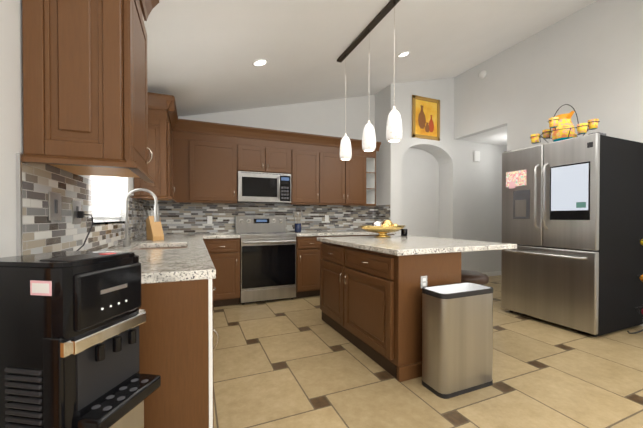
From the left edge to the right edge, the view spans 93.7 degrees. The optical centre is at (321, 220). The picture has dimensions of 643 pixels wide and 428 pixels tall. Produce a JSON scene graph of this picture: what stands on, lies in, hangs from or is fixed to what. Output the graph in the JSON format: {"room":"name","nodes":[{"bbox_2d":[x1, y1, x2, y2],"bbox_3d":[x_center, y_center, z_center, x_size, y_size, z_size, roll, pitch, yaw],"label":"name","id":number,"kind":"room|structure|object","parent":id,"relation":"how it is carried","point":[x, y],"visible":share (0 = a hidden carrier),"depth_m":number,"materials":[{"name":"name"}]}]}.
{"room":"kitchen","nodes":[
{"label":"kitchen","id":0,"kind":"room"},
{"bbox_2d":[0,0,148,257],"bbox_3d":[-1.036,-1.007,0.851,0.120,4.300,7.140,0,1,-23],"label":"wall","id":1,"kind":"structure","parent":0,"point":[11,96],"depth_m":1.00,"materials":[{"name":"paint"}]},
{"bbox_2d":[22,0,152,179],"bbox_3d":[-1.006,-0.698,1.360,0.324,0.928,0.530,0,1,-23],"label":"upper cabinet","id":2,"kind":"object","parent":1,"relation":"attached to","point":[92,106],"depth_m":1.13,"materials":[{"name":"brown wood"}]},
{"bbox_2d":[90,176,122,221],"bbox_3d":[-1.627,-0.456,2.246,0.064,0.930,1.100,0,1,-23],"label":"window","id":3,"kind":"structure","parent":1,"relation":"in","point":[106,198],"depth_m":2.27,"materials":[{"name":"white glass"}]},
{"bbox_2d":[134,104,176,199],"bbox_3d":[-1.889,-0.718,3.444,0.324,0.928,0.796,0,1,-23],"label":"upper cabinet","id":4,"kind":"object","parent":1,"relation":"attached to","point":[163,184],"depth_m":3.12,"materials":[{"name":"brown wood"}]},
{"bbox_2d":[149,95,374,233],"bbox_3d":[-0.706,-1.045,4.803,3.570,4.300,0.120,0,1,-23],"label":"wall","id":5,"kind":"structure","parent":0,"point":[350,117],"depth_m":4.96,"materials":[{"name":"paint"}]},
{"bbox_2d":[173,128,196,202],"bbox_3d":[-1.858,-0.724,4.058,0.256,0.928,0.354,0,1,-23],"label":"upper cabinet","id":6,"kind":"object","parent":5,"relation":"attached to","point":[186,158],"depth_m":3.93,"materials":[{"name":"brown wood"}]},
{"bbox_2d":[16,153,389,255],"bbox_3d":[-0.096,-0.032,3.218,3.690,0.440,3.292,0,1,-23],"label":"backsplash","id":7,"kind":"structure","parent":5,"relation":"attached to","point":[38,231],"depth_m":2.19,"materials":[{"name":"tile"}]},
{"bbox_2d":[48,191,60,220],"bbox_3d":[-1.141,-0.061,1.294,0.008,0.120,0.120,0,1,-23],"label":"electrical outlet","id":8,"kind":"object","parent":7,"relation":"attached to","point":[54,200],"depth_m":1.28,"materials":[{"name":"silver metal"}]},
{"bbox_2d":[72,200,80,223],"bbox_3d":[-1.242,-0.044,1.533,0.008,0.120,0.120,0,1,-23],"label":"electrical outlet","id":9,"kind":"object","parent":7,"relation":"attached to","point":[76,205],"depth_m":1.51,"materials":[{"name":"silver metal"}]},
{"bbox_2d":[76,211,93,250],"bbox_3d":[-1.110,0.080,1.325,0.072,0.253,0.512,0,1,-23],"label":"cord","id":10,"kind":"object","parent":9,"relation":"attached to","point":[81,214],"visible":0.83,"depth_m":1.53,"materials":[{"name":"black plastic"}]},
{"bbox_2d":[207,216,211,223],"bbox_3d":[-1.613,-0.011,4.351,0.070,0.114,0.006,0,1,-23],"label":"electrical outlet","id":11,"kind":"object","parent":7,"relation":"attached to","point":[209,219],"depth_m":4.35,"materials":[{"name":"white plastic"}]},
{"bbox_2d":[193,128,236,202],"bbox_3d":[-1.509,-0.725,4.206,0.610,0.928,0.354,0,1,-23],"label":"upper cabinet","id":12,"kind":"object","parent":5,"relation":"attached to","point":[216,151],"depth_m":4.06,"materials":[{"name":"brown wood"}]},
{"bbox_2d":[237,132,268,172],"bbox_3d":[-1.024,-0.941,4.410,0.445,0.500,0.354,0,1,-23],"label":"upper cabinet","id":13,"kind":"object","parent":5,"relation":"attached to","point":[252,151],"depth_m":4.25,"materials":[{"name":"brown wood"}]},
{"bbox_2d":[237,171,290,203],"bbox_3d":[-0.858,-0.478,4.436,0.758,0.420,0.423,0,1,-23],"label":"microwave","id":14,"kind":"object","parent":13,"relation":"attached to","point":[260,187],"visible":1,"depth_m":4.28,"materials":[{"name":"grey metal"}]},
{"bbox_2d":[269,136,292,175],"bbox_3d":[-0.727,-0.943,4.536,0.444,0.500,0.354,0,1,-23],"label":"upper cabinet","id":15,"kind":"object","parent":5,"relation":"attached to","point":[280,151],"depth_m":4.41,"materials":[{"name":"brown wood"}]},
{"bbox_2d":[286,140,324,203],"bbox_3d":[-0.281,-0.730,4.726,0.523,0.928,0.354,0,1,-23],"label":"upper cabinet","id":16,"kind":"object","parent":5,"relation":"attached to","point":[308,178],"depth_m":4.57,"materials":[{"name":"brown wood"}]},
{"bbox_2d":[325,144,348,203],"bbox_3d":[0.108,-0.732,4.891,0.566,0.928,0.354,0,1,-23],"label":"upper cabinet","id":17,"kind":"object","parent":5,"relation":"attached to","point":[336,169],"depth_m":4.75,"materials":[{"name":"brown wood"}]},
{"bbox_2d":[345,144,368,205],"bbox_3d":[0.472,-0.733,5.045,0.470,0.928,0.354,0,1,-23],"label":"upper cabinet","id":18,"kind":"object","parent":5,"relation":"attached to","point":[359,161],"depth_m":4.92,"materials":[{"name":"brown wood"}]},
{"bbox_2d":[143,0,596,116],"bbox_3d":[2.146,-2.246,2.187,7.050,1.898,7.160,0,1,-23],"label":"ceiling","id":19,"kind":"structure","parent":0,"point":[202,55],"depth_m":3.21,"materials":[{"name":"paint"}]},
{"bbox_2d":[252,59,267,66],"bbox_3d":[-0.636,-1.641,3.132,0.166,0.048,0.170,0,1,-23],"label":"recessed light","id":20,"kind":"object","parent":19,"relation":"in","point":[259,62],"visible":1,"depth_m":3.13,"materials":[{"name":"white"}]},
{"bbox_2d":[337,0,399,61],"label":"pendant lights","id":21,"kind":"object","parent":19,"relation":"hanging from","point":[391,4],"depth_m":2.86,"materials":[{"name":"brown metal"}]},
{"bbox_2d":[340,133,351,159],"label":"pendant lights","id":22,"kind":"object","parent":21,"relation":"hanging from","point":[345,145],"depth_m":3.33,"materials":[{"name":"white glass"}]},
{"bbox_2d":[362,120,375,151],"label":"pendant lights","id":23,"kind":"object","parent":21,"relation":"hanging from","point":[369,136],"depth_m":2.88,"materials":[{"name":"white glass"}]},
{"bbox_2d":[386,106,402,141],"label":"pendant lights","id":24,"kind":"object","parent":21,"relation":"hanging from","point":[394,132],"depth_m":2.51,"materials":[{"name":"white glass"}]},
{"bbox_2d":[397,51,410,57],"bbox_3d":[1.044,-2.112,3.829,0.166,0.048,0.170,0,1,-23],"label":"recessed light","id":25,"kind":"object","parent":19,"relation":"in","point":[403,54],"visible":1,"depth_m":3.82,"materials":[{"name":"white"}]},
{"bbox_2d":[213,275,642,427],"bbox_3d":[2.159,1.160,2.225,7.120,0.060,7.200,0,1,-23],"label":"floor","id":26,"kind":"structure","parent":0,"point":[293,363],"depth_m":2.13,"materials":[{"name":"tile"}]},
{"bbox_2d":[0,251,160,427],"bbox_3d":[-0.710,0.621,0.875,0.375,1.043,0.272,0,1,9],"label":"water dispenser","id":27,"kind":"object","parent":26,"relation":"on","point":[71,322],"visible":1,"depth_m":0.75,"materials":[{"name":"black plastic"}]},
{"bbox_2d":[106,233,225,427],"bbox_3d":[-1.380,0.660,2.686,0.660,0.930,3.275,0,1,-23],"label":"base cabinet","id":28,"kind":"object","parent":26,"relation":"on","point":[189,282],"depth_m":1.26,"materials":[{"name":"brown wood"}]},
{"bbox_2d":[123,188,159,246],"bbox_3d":[-1.410,-0.028,2.372,0.251,0.450,0.107,0,1,-23],"label":"faucet","id":29,"kind":"object","parent":28,"relation":"on","point":[127,242],"visible":1,"depth_m":2.31,"materials":[{"name":"silver metal"}]},
{"bbox_2d":[146,208,163,240],"bbox_3d":[-1.655,0.031,2.992,0.194,0.321,0.100,0,1,42],"label":"knife block","id":30,"kind":"object","parent":28,"relation":"on","point":[154,231],"visible":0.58,"depth_m":2.96,"materials":[{"name":"brown wood"}]},
{"bbox_2d":[202,233,239,305],"bbox_3d":[-1.381,0.648,4.114,0.451,0.928,0.626,0,1,-23],"label":"base cabinet","id":31,"kind":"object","parent":26,"relation":"on","point":[227,245],"depth_m":3.88,"materials":[{"name":"brown wood"}]},
{"bbox_2d":[235,216,295,304],"bbox_3d":[-0.810,0.522,4.332,0.758,1.175,0.663,0,1,-23],"label":"range","id":32,"kind":"object","parent":26,"relation":"on","point":[267,258],"visible":0.96,"depth_m":4.11,"materials":[{"name":"silver metal"}]},
{"bbox_2d":[289,230,395,297],"bbox_3d":[0.307,0.641,4.829,1.672,0.928,0.626,0,1,-23],"label":"base cabinet","id":33,"kind":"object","parent":26,"relation":"on","point":[308,258],"depth_m":4.32,"materials":[{"name":"brown wood"}]},
{"bbox_2d":[293,210,302,231],"bbox_3d":[-0.363,0.006,4.632,0.166,0.338,0.119,0,1,-23],"label":"utensil crock","id":34,"kind":"object","parent":33,"relation":"on","point":[297,227],"visible":1,"depth_m":4.59,"materials":[{"name":"blue ceramic"}]},
{"bbox_2d":[317,239,468,381],"bbox_3d":[0.532,0.679,2.868,0.652,0.890,1.420,0,1,-23],"label":"kitchen island","id":35,"kind":"object","parent":26,"relation":"on","point":[371,297],"depth_m":2.31,"materials":[{"name":"brown wood"}]},
{"bbox_2d":[317,235,516,254],"bbox_3d":[0.802,0.212,2.991,1.235,0.040,1.475,0,1,-23],"label":"island countertop","id":36,"kind":"structure","parent":35,"relation":"on","point":[409,244],"depth_m":2.50,"materials":[{"name":"beige stone"}]},
{"bbox_2d":[360,220,405,237],"bbox_3d":[0.704,0.086,3.445,0.632,0.201,0.391,0,1,-23],"label":"bowl","id":37,"kind":"object","parent":36,"relation":"on","point":[384,228],"visible":1,"depth_m":3.34,"materials":[{"name":"brown metal"}]},
{"bbox_2d":[401,229,407,235],"bbox_3d":[1.005,0.142,3.660,0.076,0.085,0.076,0,1,-23],"label":"cup","id":38,"kind":"object","parent":36,"relation":"on","point":[403,232],"visible":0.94,"depth_m":3.63,"materials":[{"name":"black ceramic"}]},
{"bbox_2d":[422,282,492,398],"bbox_3d":[0.945,0.798,2.095,0.480,0.665,0.225,0,1,-23],"label":"trash can","id":39,"kind":"object","parent":26,"relation":"on","point":[457,339],"visible":1,"depth_m":1.99,"materials":[{"name":"silver metal"}]},
{"bbox_2d":[461,270,488,284],"bbox_3d":[1.369,0.802,2.832,0.356,0.647,0.356,0,1,-23],"label":"stool","id":40,"kind":"object","parent":26,"relation":"on","point":[476,277],"visible":0.25,"depth_m":2.69,"materials":[{"name":"brown leather"}]},
{"bbox_2d":[501,132,642,336],"bbox_3d":[2.777,0.137,3.427,0.978,1.962,0.950,0,1,-23],"label":"fridge","id":41,"kind":"object","parent":26,"relation":"on","point":[572,218],"visible":0.96,"depth_m":3.07,"materials":[{"name":"silver metal"}]},
{"bbox_2d":[530,104,599,143],"bbox_3d":[2.635,-1.054,3.285,0.597,0.417,0.558,0,1,-23],"label":"pitcher","id":42,"kind":"object","parent":41,"relation":"on","point":[562,126],"visible":0.83,"depth_m":3.21,"materials":[{"name":"yellow"}]},
{"bbox_2d":[627,239,642,333],"bbox_3d":[3.284,0.547,2.898,0.419,1.140,0.373,0,1,-23],"label":"fruit stand","id":43,"kind":"object","parent":26,"relation":"on","point":[640,277],"visible":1,"depth_m":2.98,"materials":[{"name":"black"}]},
{"bbox_2d":[375,78,506,272],"bbox_3d":[2.551,-1.056,5.921,3.300,4.300,0.600,0,1,-23],"label":"wall","id":44,"kind":"structure","parent":0,"point":[445,186],"depth_m":5.63,"materials":[{"name":"paint"}]},
{"bbox_2d":[412,95,439,140],"bbox_3d":[1.831,-1.790,5.266,0.610,0.720,0.030,0,1,-23],"label":"picture frame","id":45,"kind":"object","parent":44,"relation":"attached to","point":[425,117],"visible":1,"depth_m":5.26,"materials":[{"name":"gold metal"}]},
{"bbox_2d":[473,151,479,161],"bbox_3d":[2.953,-1.224,5.739,0.140,0.200,0.044,0,1,-23],"label":"door chime","id":46,"kind":"object","parent":44,"relation":"attached to","point":[476,156],"visible":1,"depth_m":5.72,"materials":[{"name":"white plastic"}]},
{"bbox_2d":[483,271,500,276],"bbox_3d":[3.257,1.052,5.908,1.825,0.085,0.012,0,1,-23],"label":"baseboard","id":47,"kind":"structure","parent":44,"relation":"attached to","point":[495,273],"depth_m":5.96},
{"bbox_2d":[460,126,506,145],"bbox_3d":[3.566,-1.562,5.467,1.780,0.120,1.020,0,1,-23],"label":"ceiling","id":48,"kind":"structure","parent":0,"point":[497,136],"depth_m":5.43,"materials":[{"name":"paint"}]},
{"bbox_2d":[454,0,642,150],"bbox_3d":[3.768,-1.024,2.560,0.120,4.300,6.540,0,1,-23],"label":"wall","id":49,"kind":"structure","parent":0,"point":[586,63],"depth_m":3.87,"materials":[{"name":"paint"}]},
{"bbox_2d":[479,70,486,78],"bbox_3d":[2.654,-2.417,4.974,0.036,0.130,0.130,0,1,-23],"label":"smoke detector","id":50,"kind":"object","parent":49,"relation":"attached to","point":[482,74],"visible":0.98,"depth_m":4.95,"materials":[{"name":"white plastic"}]}
]}

